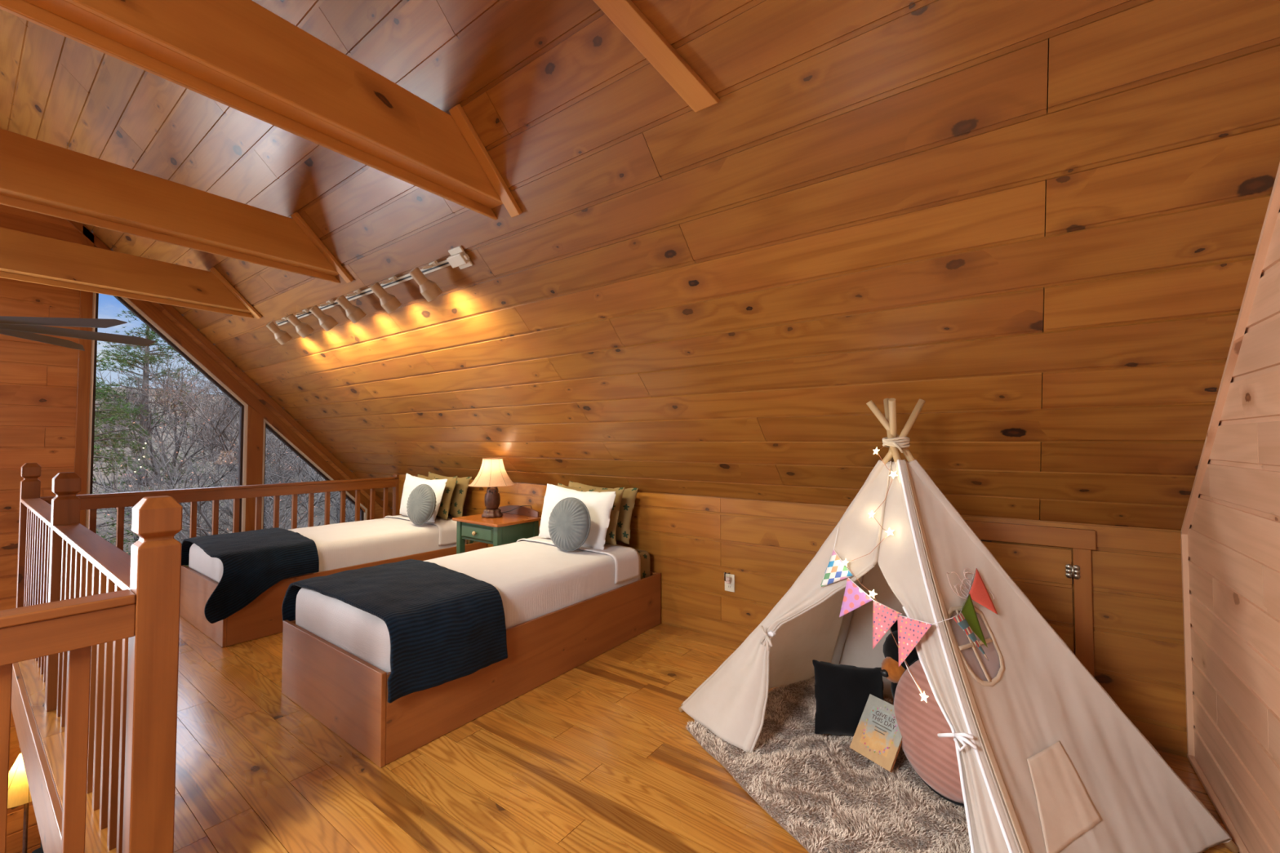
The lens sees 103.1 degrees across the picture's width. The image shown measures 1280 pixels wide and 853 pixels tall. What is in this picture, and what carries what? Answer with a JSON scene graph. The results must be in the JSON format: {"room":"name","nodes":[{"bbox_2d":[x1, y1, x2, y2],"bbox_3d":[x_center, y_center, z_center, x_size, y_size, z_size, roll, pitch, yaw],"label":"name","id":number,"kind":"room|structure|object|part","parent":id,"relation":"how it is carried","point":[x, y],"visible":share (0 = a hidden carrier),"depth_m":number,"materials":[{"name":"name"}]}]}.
{"room":"loft bedroom","nodes":[
{"label":"loft bedroom","id":0,"kind":"room"},
{"bbox_2d":[0,204,391,852],"bbox_3d":[-5.702,0.705,4.124,0.050,6.733,9.020,-1,-2,36],"label":"wall","id":1,"kind":"structure","parent":0,"point":[38,380],"depth_m":4.51,"materials":[{"name":"brown wood"}]},
{"bbox_2d":[85,292,248,532],"bbox_3d":[-4.871,0.299,5.300,0.106,3.575,1.230,-1,-2,36],"label":"window","id":2,"kind":"structure","parent":1,"relation":"in","point":[126,302],"depth_m":5.25,"materials":[{"name":"plastic"}]},
{"bbox_2d":[66,219,392,531],"bbox_3d":[-4.309,-0.123,5.979,0.020,4.658,4.300,-1,-2,36],"label":"trim","id":3,"kind":"structure","parent":1,"relation":"attached to","point":[257,411],"depth_m":5.57,"materials":[{"name":"brown wood"}]},
{"bbox_2d":[261,418,367,528],"bbox_3d":[-4.062,1.011,6.376,0.106,2.215,1.195,-1,-2,36],"label":"window","id":4,"kind":"structure","parent":1,"relation":"in","point":[363,516],"depth_m":6.15,"materials":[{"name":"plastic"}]},
{"bbox_2d":[92,37,1048,519],"bbox_3d":[-2.703,-0.501,1.947,8.203,4.678,9.328,-1,-2,36],"label":"roof","id":5,"kind":"structure","parent":0,"point":[458,37],"depth_m":1.79,"materials":[{"name":"brown wood"}]},
{"bbox_2d":[17,615,1239,852],"bbox_3d":[-2.118,1.498,1.592,6.510,0.240,7.319,-1,-2,36],"label":"floor","id":6,"kind":"structure","parent":0,"point":[601,756],"depth_m":2.06,"materials":[{"name":"brown wood"}]},
{"bbox_2d":[15,462,40,608],"bbox_3d":[-4.494,0.854,3.731,0.091,1.172,0.091,-1,-2,36],"label":"newel post","id":7,"kind":"object","parent":6,"relation":"on","point":[30,486],"visible":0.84,"depth_m":3.69,"materials":[{"name":"brown wood"}]},
{"bbox_2d":[21,497,51,682],"bbox_3d":[-3.709,0.966,3.149,1.858,0.914,0.090,-1,-2,36],"label":"loft railing","id":8,"kind":"object","parent":6,"relation":"on","point":[38,511],"visible":0.45,"depth_m":3.18,"materials":[{"name":"brown wood"}]},
{"bbox_3d":[-3.709,0.522,3.162,1.858,0.025,0.090,-1,-2,36],"label":"handrail","id":9,"kind":"part","parent":8,"relation":"part of","materials":[{"name":"brown wood"}]},
{"bbox_2d":[11,662,62,852],"bbox_3d":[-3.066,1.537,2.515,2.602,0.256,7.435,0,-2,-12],"label":"stair handrail","id":10,"kind":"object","parent":6,"relation":"attached to","point":[47,807],"depth_m":2.18,"materials":[{"name":"brown wood"}]},
{"bbox_2d":[44,471,81,711],"bbox_3d":[-2.924,0.820,2.574,0.091,1.172,0.091,-1,-2,36],"label":"newel post","id":11,"kind":"object","parent":6,"relation":"on","point":[65,506],"visible":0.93,"depth_m":2.54,"materials":[{"name":"brown wood"}]},
{"bbox_2d":[0,589,136,852],"bbox_3d":[-1.956,0.892,0.649,0.090,0.914,1.854,-1,-2,36],"label":"loft railing","id":12,"kind":"object","parent":6,"relation":"on","point":[73,625],"visible":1,"depth_m":1.30,"materials":[{"name":"brown wood"}]},
{"bbox_3d":[-1.956,0.448,0.662,0.090,0.025,1.854,-1,-2,36],"label":"handrail","id":13,"kind":"part","parent":12,"relation":"part of","materials":[{"name":"brown wood"}]},
{"bbox_2d":[53,523,130,852],"bbox_3d":[-2.151,0.932,2.001,1.828,0.914,0.090,-1,-2,36],"label":"loft railing","id":14,"kind":"object","parent":6,"relation":"on","point":[91,565],"visible":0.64,"depth_m":1.83,"materials":[{"name":"brown wood"}]},
{"bbox_3d":[-2.151,0.488,2.014,1.828,0.025,0.090,-1,-2,36],"label":"handrail","id":15,"kind":"part","parent":14,"relation":"part of","materials":[{"name":"brown wood"}]},
{"bbox_2d":[122,495,182,852],"bbox_3d":[-1.379,0.787,1.435,0.091,1.172,0.091,-1,-2,36],"label":"newel post","id":16,"kind":"object","parent":6,"relation":"on","point":[153,664],"visible":1,"depth_m":1.41,"materials":[{"name":"brown wood"}]},
{"bbox_2d":[40,474,399,551],"bbox_3d":[-3.660,1.001,4.858,0.090,0.945,2.718,-1,-2,36],"label":"loft railing","id":17,"kind":"object","parent":6,"relation":"on","point":[92,502],"visible":0.33,"depth_m":4.83,"materials":[{"name":"brown wood"}]},
{"bbox_3d":[-3.660,0.572,4.871,0.090,0.025,2.718,-1,-2,36],"label":"handrail","id":18,"kind":"part","parent":17,"relation":"part of","materials":[{"name":"brown wood"}]},
{"bbox_3d":[-2.857,1.033,5.933,0.075,0.945,0.035,-1,-2,36],"label":"wall post","id":19,"kind":"part","parent":17,"relation":"part of","materials":[{"name":"brown wood"}]},
{"bbox_2d":[179,542,487,647],"bbox_3d":[-2.501,1.270,4.401,1.038,0.377,2.036,-1,-2,36],"label":"frame","id":20,"kind":"object","parent":6,"relation":"on","point":[263,617],"visible":0.31,"depth_m":3.52,"materials":[{"name":"wood"}]},
{"bbox_3d":[-3.099,1.246,3.590,1.038,0.377,0.020,-1,-2,36],"label":"footboard","id":21,"kind":"part","parent":20,"relation":"part of","materials":[{"name":"laminate"}]},
{"bbox_2d":[466,539,477,544],"bbox_3d":[-2.497,1.083,4.416,0.943,0.310,1.956,-1,-2,36],"label":"mattress","id":22,"kind":"object","parent":20,"relation":"on","point":[468,540],"visible":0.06,"depth_m":4.83,"materials":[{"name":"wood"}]},
{"bbox_2d":[188,515,466,583],"bbox_3d":[-2.557,1.009,4.338,1.003,0.291,1.801,-1,-2,36],"label":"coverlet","id":23,"kind":"object","parent":22,"relation":"on","point":[344,544],"visible":0.58,"depth_m":4.18,"materials":[{"name":"white fabric"}]},
{"bbox_2d":[181,527,319,623],"bbox_3d":[-2.951,1.050,3.806,1.160,0.428,0.644,-1,-2,41],"label":"throw blanket","id":24,"kind":"object","parent":23,"relation":"on","point":[253,562],"visible":0.96,"depth_m":3.48,"materials":[{"name":"black fabric"}]},
{"bbox_2d":[406,484,436,524],"bbox_3d":[-1.965,0.699,4.562,0.367,0.361,0.145,-1,-2,30],"label":"round cushion","id":25,"kind":"object","parent":23,"relation":"on","point":[421,502],"visible":1,"depth_m":4.50,"materials":[{"name":"grey fabric"}]},
{"bbox_2d":[400,473,447,522],"bbox_3d":[-2.127,0.683,4.927,0.709,0.427,0.148,-1,-2,36],"label":"pillow","id":26,"kind":"object","parent":23,"relation":"on","point":[411,482],"visible":0.48,"depth_m":4.95,"materials":[{"name":"white fabric"}]},
{"bbox_2d":[417,474,457,519],"bbox_3d":[-2.054,0.689,5.032,0.702,0.415,0.161,-1,-2,36],"label":"pillow","id":27,"kind":"object","parent":23,"relation":"on","point":[444,508],"visible":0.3,"depth_m":4.85,"materials":[{"name":"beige fabric"}]},
{"bbox_2d":[427,471,471,517],"bbox_3d":[-1.964,0.684,5.110,0.701,0.430,0.149,-1,-2,31],"label":"pillow","id":28,"kind":"object","parent":22,"relation":"on","point":[459,495],"visible":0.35,"depth_m":4.95,"materials":[{"name":"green fabric"}]},
{"bbox_2d":[281,571,660,767],"bbox_3d":[-0.871,1.234,3.200,1.044,0.377,2.036,-1,-2,36],"label":"frame","id":29,"kind":"object","parent":6,"relation":"on","point":[346,693],"visible":0.7,"depth_m":2.49,"materials":[{"name":"wood"}]},
{"bbox_3d":[-1.470,1.210,2.389,1.044,0.377,0.020,-1,-2,36],"label":"footboard","id":30,"kind":"part","parent":29,"relation":"part of","materials":[{"name":"laminate"}]},
{"bbox_2d":[635,549,650,579],"bbox_3d":[-0.867,1.048,3.215,0.949,0.310,1.956,-1,-2,36],"label":"mattress","id":31,"kind":"object","parent":29,"relation":"on","point":[645,557],"visible":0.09,"depth_m":3.65,"materials":[{"name":"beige fabric"}]},
{"bbox_2d":[295,536,640,673],"bbox_3d":[-0.927,0.973,3.136,1.009,0.291,1.801,-1,-2,36],"label":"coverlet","id":32,"kind":"object","parent":31,"relation":"on","point":[533,578],"visible":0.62,"depth_m":2.91,"materials":[{"name":"white fabric"}]},
{"bbox_2d":[281,559,507,702],"bbox_3d":[-1.278,0.985,2.660,1.147,0.367,0.662,-1,-2,36],"label":"throw blanket","id":33,"kind":"object","parent":32,"relation":"on","point":[444,624],"visible":0.92,"depth_m":2.39,"materials":[{"name":"black fabric"}]},
{"bbox_2d":[548,497,591,551],"bbox_3d":[-0.487,0.671,3.492,0.366,0.362,0.150,-1,-2,36],"label":"round cushion","id":34,"kind":"object","parent":32,"relation":"on","point":[569,522],"visible":1,"depth_m":3.43,"materials":[{"name":"grey fabric"}]},
{"bbox_2d":[538,484,616,550],"bbox_3d":[-0.485,0.650,3.746,0.708,0.419,0.151,-1,-2,39],"label":"pillow","id":35,"kind":"object","parent":32,"relation":"on","point":[599,505],"visible":0.56,"depth_m":3.61,"materials":[{"name":"white fabric"}]},
{"bbox_2d":[557,483,624,545],"bbox_3d":[-0.410,0.657,3.844,0.698,0.422,0.162,-1,-2,36],"label":"pillow","id":36,"kind":"object","parent":32,"relation":"on","point":[610,538],"visible":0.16,"depth_m":3.66,"materials":[{"name":"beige fabric"}]},
{"bbox_2d":[568,480,638,544],"bbox_3d":[-0.327,0.652,3.935,0.694,0.424,0.154,-1,-2,36],"label":"pillow","id":37,"kind":"object","parent":31,"relation":"on","point":[628,501],"visible":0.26,"depth_m":3.76,"materials":[{"name":"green fabric"}]},
{"bbox_2d":[452,505,541,554],"bbox_3d":[-1.200,1.071,4.252,0.595,0.770,0.473,-1,-2,36],"label":"nightstand","id":38,"kind":"object","parent":6,"relation":"on","point":[522,522],"visible":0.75,"depth_m":4.15,"materials":[{"name":"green wood"}]},
{"bbox_3d":[-1.502,1.122,4.251,0.050,0.668,0.050,-1,-2,36],"label":"leg","id":39,"kind":"part","parent":38,"relation":"part of","materials":[{"name":"green paint"}]},
{"bbox_3d":[-1.318,0.858,4.099,0.414,0.116,0.016,-1,-2,36],"label":"drawer","id":40,"kind":"part","parent":38,"relation":"part of","materials":[{"name":"green paint"}]},
{"bbox_3d":[-1.111,1.113,3.963,0.050,0.668,0.050,-1,-2,36],"label":"leg","id":41,"kind":"part","parent":38,"relation":"part of","materials":[{"name":"green paint"}]},
{"bbox_2d":[468,457,531,518],"bbox_3d":[-1.200,0.840,4.359,0.429,1.138,0.529,-1,-2,36],"label":"table lamp","id":42,"kind":"object","parent":38,"relation":"on","point":[492,473],"visible":1,"depth_m":4.25,"materials":[{"name":"fabric"}]},
{"bbox_3d":[-1.256,0.384,4.328,0.384,0.223,0.384,-1,-2,36],"label":"lamp shade","id":43,"kind":"part","parent":42,"relation":"part of","materials":[{"name":"fabric"}]},
{"bbox_3d":[-1.256,0.495,4.324,0.391,0.006,0.391,-1,-2,36],"label":"rim trim","id":44,"kind":"part","parent":42,"relation":"part of","materials":[{"name":"fabric"}]},
{"bbox_3d":[-1.022,1.043,4.357,0.337,0.732,0.051,1,-2,-21],"label":"power cord","id":45,"kind":"part","parent":42,"relation":"part of","materials":[{"name":"plastic"}]},
{"bbox_3d":[-0.889,1.122,4.265,0.050,0.668,0.050,-1,-2,36],"label":"leg","id":46,"kind":"part","parent":38,"relation":"part of","materials":[{"name":"green paint"}]},
{"bbox_2d":[685,675,971,852],"bbox_3d":[0.944,1.359,2.021,1.103,0.053,1.636,1,-2,-25],"label":"rug","id":47,"kind":"object","parent":6,"relation":"on","point":[828,796],"visible":0.48,"depth_m":1.91,"materials":[{"name":"beige fur"}]},
{"bbox_2d":[812,659,884,736],"bbox_3d":[0.937,1.226,2.273,0.326,0.294,0.161,0,-2,7],"label":"square cushion","id":48,"kind":"object","parent":47,"relation":"on","point":[842,691],"visible":0.81,"depth_m":2.24,"materials":[{"name":"black fabric"}]},
{"bbox_2d":[849,693,902,772],"bbox_3d":[0.988,1.254,2.090,0.151,0.197,0.182,1,-2,-32],"label":"book","id":49,"kind":"object","parent":47,"relation":"on","point":[877,737],"visible":1,"depth_m":2.09,"materials":[{"name":"beige paper"}]},
{"bbox_2d":[880,620,918,705],"bbox_3d":[1.240,1.127,2.229,0.330,0.515,0.233,-1,-2,26],"label":"teddy bear","id":50,"kind":"object","parent":47,"relation":"on","point":[891,669],"visible":0.25,"depth_m":2.21},
{"bbox_3d":[1.159,1.162,2.253,0.080,0.150,0.092,-1,-2,36],"label":"arm","id":51,"kind":"part","parent":50,"relation":"part of"},
{"bbox_2d":[893,657,964,806],"bbox_3d":[1.159,1.125,1.914,0.195,0.483,0.498,1,-2,-18],"label":"round cushion","id":52,"kind":"object","parent":47,"relation":"on","point":[933,757],"visible":0.4,"depth_m":1.92,"materials":[{"name":"pink fabric"}]},
{"bbox_2d":[678,398,1239,852],"bbox_3d":[1.055,0.635,2.093,1.022,1.524,1.694,1,-2,-34],"label":"tent","id":53,"kind":"object","parent":47,"relation":"on","point":[1048,762],"visible":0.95,"depth_m":1.79,"materials":[{"name":"white fabric"}]},
{"bbox_3d":[0.788,0.775,2.410,0.967,1.259,0.707,1,-2,-24],"label":"panel","id":54,"kind":"part","parent":53,"relation":"part of","materials":[{"name":"fabric"}]},
{"bbox_2d":[820,528,997,666],"bbox_3d":[0.975,0.639,1.925,0.618,0.421,0.341,-1,-2,36],"label":"bunting","id":55,"kind":"object","parent":53,"relation":"hanging from","point":[911,631],"visible":0.99,"depth_m":1.86},
{"bbox_2d":[842,444,994,702],"bbox_3d":[1.047,0.505,1.983,0.396,0.865,0.415,1,-2,-26],"label":"string lights","id":56,"kind":"object","parent":53,"relation":"hanging from","point":[889,531],"visible":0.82,"depth_m":1.92,"materials":[{"name":"white plastic"}]},
{"bbox_3d":[1.332,0.767,2.178,0.463,1.251,1.488,1,-2,-34],"label":"panel","id":57,"kind":"part","parent":53,"relation":"part of","materials":[{"name":"fabric"}]},
{"bbox_3d":[1.342,0.744,1.795,0.950,1.235,0.704,1,-2,-23],"label":"panel","id":58,"kind":"part","parent":53,"relation":"part of","materials":[{"name":"fabric"}]},
{"bbox_2d":[0,0,1279,530],"bbox_3d":[-2.622,-0.680,1.893,7.603,4.124,8.257,-1,-2,36],"label":"ceiling","id":59,"kind":"structure","parent":0,"point":[859,208],"depth_m":2.08,"materials":[{"name":"brown wood"}]},
{"bbox_2d":[0,315,156,351],"bbox_3d":[-3.735,-1.609,2.735,1.588,2.188,1.588,0,-2,12],"label":"ceiling fan","id":60,"kind":"object","parent":59,"relation":"hanging from","point":[24,327],"visible":1,"depth_m":3.02,"materials":[{"name":"brown wood"}]},
{"bbox_3d":[-3.820,-0.565,3.175,0.088,0.070,0.759,0,-2,-9],"label":"blade","id":61,"kind":"part","parent":60,"relation":"part of","materials":[{"name":"brown wood"}]},
{"bbox_3d":[-3.263,-0.576,2.789,0.759,0.070,0.088,0,-2,-9],"label":"blade","id":62,"kind":"part","parent":60,"relation":"part of","materials":[{"name":"brown wood"}]},
{"bbox_3d":[-3.462,-0.567,3.098,0.088,0.070,0.759,-1,-2,36],"label":"blade","id":63,"kind":"part","parent":60,"relation":"part of","materials":[{"name":"brown wood"}]},
{"bbox_2d":[0,226,262,319],"bbox_3d":[-4.429,-1.183,3.240,0.197,0.365,3.338,-1,-2,36],"label":"ceiling beam","id":64,"kind":"structure","parent":59,"relation":"attached to","point":[24,256],"depth_m":3.83,"materials":[{"name":"brown wood"}]},
{"bbox_2d":[0,128,353,283],"bbox_3d":[-3.042,-1.213,2.218,0.197,0.365,3.338,-1,-2,36],"label":"ceiling beam","id":65,"kind":"structure","parent":59,"relation":"attached to","point":[38,176],"depth_m":2.74,"materials":[{"name":"brown wood"}]},
{"bbox_2d":[0,0,521,219],"bbox_3d":[-1.641,-1.243,1.185,0.197,0.365,3.338,-1,-2,36],"label":"ceiling beam","id":66,"kind":"structure","parent":59,"relation":"attached to","point":[241,55],"depth_m":1.75,"materials":[{"name":"brown wood"}]},
{"bbox_2d":[266,245,473,345],"bbox_3d":[-2.096,-0.849,3.608,2.775,0.256,0.190,-1,-2,36],"label":"track light","id":67,"kind":"object","parent":59,"relation":"attached to","point":[429,290],"visible":1,"depth_m":3.35,"materials":[{"name":"white metal"}]},
{"bbox_3d":[-3.032,-0.902,4.297,0.067,0.054,0.072,-1,-2,36],"label":"stem","id":68,"kind":"part","parent":67,"relation":"part of","materials":[{"name":"beige plastic"}]},
{"bbox_3d":[-2.686,-0.909,4.042,0.067,0.054,0.072,-1,-2,36],"label":"stem","id":69,"kind":"part","parent":67,"relation":"part of","materials":[{"name":"beige plastic"}]},
{"bbox_3d":[-2.336,-0.917,3.784,0.067,0.054,0.072,-1,-2,36],"label":"stem","id":70,"kind":"part","parent":67,"relation":"part of","materials":[{"name":"beige plastic"}]},
{"bbox_3d":[-1.985,-0.924,3.526,0.067,0.054,0.072,-1,-2,36],"label":"stem","id":71,"kind":"part","parent":67,"relation":"part of","materials":[{"name":"beige plastic"}]},
{"bbox_3d":[-2.131,-0.927,3.693,2.620,0.035,0.035,-1,-2,36],"label":"track rail","id":72,"kind":"part","parent":67,"relation":"part of","materials":[{"name":"beige plastic"}]},
{"bbox_3d":[-1.599,-0.933,3.241,0.067,0.054,0.072,-1,-2,36],"label":"stem","id":73,"kind":"part","parent":67,"relation":"part of","materials":[{"name":"beige plastic"}]},
{"bbox_3d":[-1.225,-0.941,2.965,0.067,0.054,0.072,-1,-2,36],"label":"stem","id":74,"kind":"part","parent":67,"relation":"part of","materials":[{"name":"beige plastic"}]},
{"bbox_2d":[592,0,719,112],"bbox_3d":[-0.164,-1.466,1.652,0.909,0.708,0.083,1,-2,-18],"label":"ceiling beam","id":75,"kind":"structure","parent":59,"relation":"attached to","point":[628,19],"depth_m":1.71,"materials":[{"name":"brown wood"}]},
{"bbox_2d":[397,473,1195,757],"bbox_3d":[-0.223,1.124,4.030,6.500,1.250,0.034,-1,-2,36],"label":"wall","id":76,"kind":"structure","parent":0,"point":[690,540],"depth_m":3.13,"materials":[{"name":"brown wood"}]},
{"bbox_2d":[724,573,734,592],"bbox_3d":[0.599,1.046,3.398,0.072,0.115,0.009,-1,-2,36],"label":"wall outlet","id":77,"kind":"object","parent":76,"relation":"attached to","point":[728,587],"visible":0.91,"depth_m":3.39,"materials":[{"name":"beige plastic"}]},
{"bbox_2d":[724,571,730,583],"bbox_3d":[0.582,1.008,3.382,0.046,0.075,0.039,-1,-2,36],"label":"night light","id":78,"kind":"object","parent":77,"relation":"attached to","point":[727,580],"visible":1,"depth_m":3.38,"materials":[{"name":"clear plastic"}]},
{"bbox_2d":[844,511,1096,677],"bbox_3d":[1.638,0.945,2.625,1.089,0.925,0.038,-1,-2,36],"label":"door","id":79,"kind":"structure","parent":76,"relation":"in","point":[1044,575],"depth_m":2.39,"materials":[{"name":"brown wood"}]},
{"bbox_3d":[1.642,0.989,2.631,0.919,0.814,0.020,-1,-2,36],"label":"panel","id":80,"kind":"part","parent":79,"relation":"part of","materials":[{"name":"brown wood"}]},
{"bbox_2d":[1187,208,1279,852],"bbox_3d":[0.453,0.587,-0.414,0.040,6.764,9.100,-1,-2,36],"label":"wall","id":81,"kind":"structure","parent":0,"point":[1233,535],"depth_m":1.61,"materials":[{"name":"brown wood"}]},
{"bbox_2d":[1186,753,1248,852],"bbox_3d":[0.429,1.308,-0.417,0.020,0.020,6.338,-1,-2,36],"label":"baseboard","id":82,"kind":"structure","parent":81,"relation":"attached to","point":[1235,837],"depth_m":1.82,"materials":[{"name":"brown wood"}]},
{"bbox_2d":[1180,162,1279,756],"bbox_3d":[1.367,-0.700,0.913,0.018,4.113,3.180,-1,-2,36],"label":"trim","id":83,"kind":"structure","parent":81,"relation":"attached to","point":[1273,206],"depth_m":1.78,"materials":[{"name":"brown wood"}]},
{"bbox_3d":[-2.622,4.013,1.754,7.603,0.020,9.100,-1,-2,36],"label":"floor","id":84,"kind":"structure","parent":0,"visible":0},
{"bbox_2d":[7,753,31,852],"bbox_3d":[-5.067,3.384,4.185,0.415,1.370,0.415,-1,-2,36],"label":"floor lamp","id":85,"kind":"object","parent":84,"relation":"on","point":[19,793],"visible":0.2,"depth_m":4.10,"materials":[{"name":"fabric"}]},
{"bbox_3d":[-5.067,2.860,4.201,0.410,0.320,0.410,-1,-2,36],"label":"lamp shade","id":86,"kind":"part","parent":85,"relation":"part of","materials":[{"name":"beige fabric"}]},
{"bbox_2d":[31,841,44,852],"bbox_3d":[-4.574,3.696,4.297,0.630,0.755,0.740,-1,-2,36],"label":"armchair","id":87,"kind":"object","parent":84,"relation":"on","point":[40,850],"visible":0.03,"depth_m":4.17,"materials":[{"name":"fabric"}]},
{"bbox_3d":[-4.746,3.651,4.040,0.600,0.340,0.120,-1,-2,36],"label":"arm","id":88,"kind":"part","parent":87,"relation":"part of"},
{"label":"outside","id":89,"kind":"structure","parent":0,"visible":0},
{"bbox_2d":[92,386,355,555],"bbox_3d":[-21.268,1.489,28.077,52.400,10.514,100.000,-1,-2,36],"label":"hillside","id":90,"kind":"structure","parent":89,"point":[100,515],"depth_m":24.29,"materials":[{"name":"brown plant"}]},
{"bbox_2d":[93,352,183,555],"bbox_3d":[-12.786,1.889,11.543,4.393,7.465,4.327,1,-2,-18],"label":"evergreen tree","id":91,"kind":"object","parent":90,"relation":"on","point":[107,416],"visible":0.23,"depth_m":11.80,"materials":[{"name":"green plant"}]},
{"bbox_2d":[92,309,225,541],"bbox_3d":[-16.893,-0.537,17.294,4.142,9.672,4.409,0,-2,12],"label":"evergreen tree","id":92,"kind":"object","parent":90,"relation":"on","point":[148,334],"visible":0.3,"depth_m":17.29,"materials":[{"name":"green plant"}]},
{"bbox_2d":[94,328,279,489],"bbox_3d":[-16.687,0.167,18.431,6.250,7.984,6.340,0,-2,5],"label":"bare tree","id":93,"kind":"object","parent":90,"relation":"on","point":[150,372],"visible":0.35,"depth_m":17.75,"materials":[{"name":"grey plant"}]},
{"bbox_2d":[92,368,292,516],"bbox_3d":[-14.287,1.466,15.360,6.197,6.627,5.787,0,-2,-4],"label":"bare tree","id":94,"kind":"object","parent":90,"relation":"on","point":[106,426],"visible":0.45,"depth_m":14.86,"materials":[{"name":"grey plant"}]},
{"bbox_2d":[103,346,323,537],"bbox_3d":[-11.906,1.687,15.238,5.729,7.318,5.812,-1,-2,35],"label":"bare tree","id":95,"kind":"object","parent":90,"relation":"on","point":[223,447],"visible":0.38,"depth_m":13.95,"materials":[{"name":"grey plant"}]},
{"bbox_2d":[122,370,315,482],"bbox_3d":[-13.382,0.875,18.143,6.724,7.677,5.233,1,-2,-22],"label":"bare tree","id":96,"kind":"object","parent":90,"relation":"on","point":[216,403],"visible":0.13,"depth_m":17.50,"materials":[{"name":"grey plant"}]},
{"bbox_2d":[159,337,279,484],"bbox_3d":[-18.787,-1.425,24.718,5.916,8.678,7.602,0,-2,6],"label":"bare tree","id":97,"kind":"object","parent":90,"relation":"on","point":[159,337],"visible":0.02,"depth_m":23.60,"materials":[{"name":"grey plant"}]},
{"bbox_2d":[156,375,288,462],"bbox_3d":[-16.129,0.185,21.485,6.760,7.229,6.313,1,-2,-36],"label":"bare tree","id":98,"kind":"object","parent":90,"relation":"on","point":[197,378],"visible":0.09,"depth_m":20.05,"materials":[{"name":"grey plant"}]},
{"bbox_2d":[92,423,354,553],"bbox_3d":[-8.151,2.825,10.236,5.634,6.024,5.261,-1,-2,36],"label":"bare tree","id":99,"kind":"object","parent":90,"relation":"on","point":[270,520],"visible":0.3,"depth_m":9.78,"materials":[{"name":"grey plant"}]},
{"bbox_2d":[155,429,346,565],"bbox_3d":[-9.268,2.760,12.662,5.555,6.342,4.323,-1,-2,41],"label":"bare tree","id":100,"kind":"object","parent":90,"relation":"on","point":[228,513],"visible":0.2,"depth_m":12.24,"materials":[{"name":"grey plant"}]},
{"bbox_2d":[264,462,355,521],"bbox_3d":[-10.335,2.109,18.700,5.524,6.326,5.915,-1,-2,21],"label":"bare tree","id":101,"kind":"object","parent":90,"relation":"on","point":[335,518],"visible":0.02,"depth_m":17.80,"materials":[{"name":"grey plant"}]},
{"bbox_2d":[265,431,355,527],"bbox_3d":[-8.540,2.717,15.001,5.020,6.320,4.948,0,-2,-2],"label":"bare tree","id":102,"kind":"object","parent":90,"relation":"on","point":[337,504],"visible":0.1,"depth_m":14.08,"materials":[{"name":"grey plant"}]}
]}

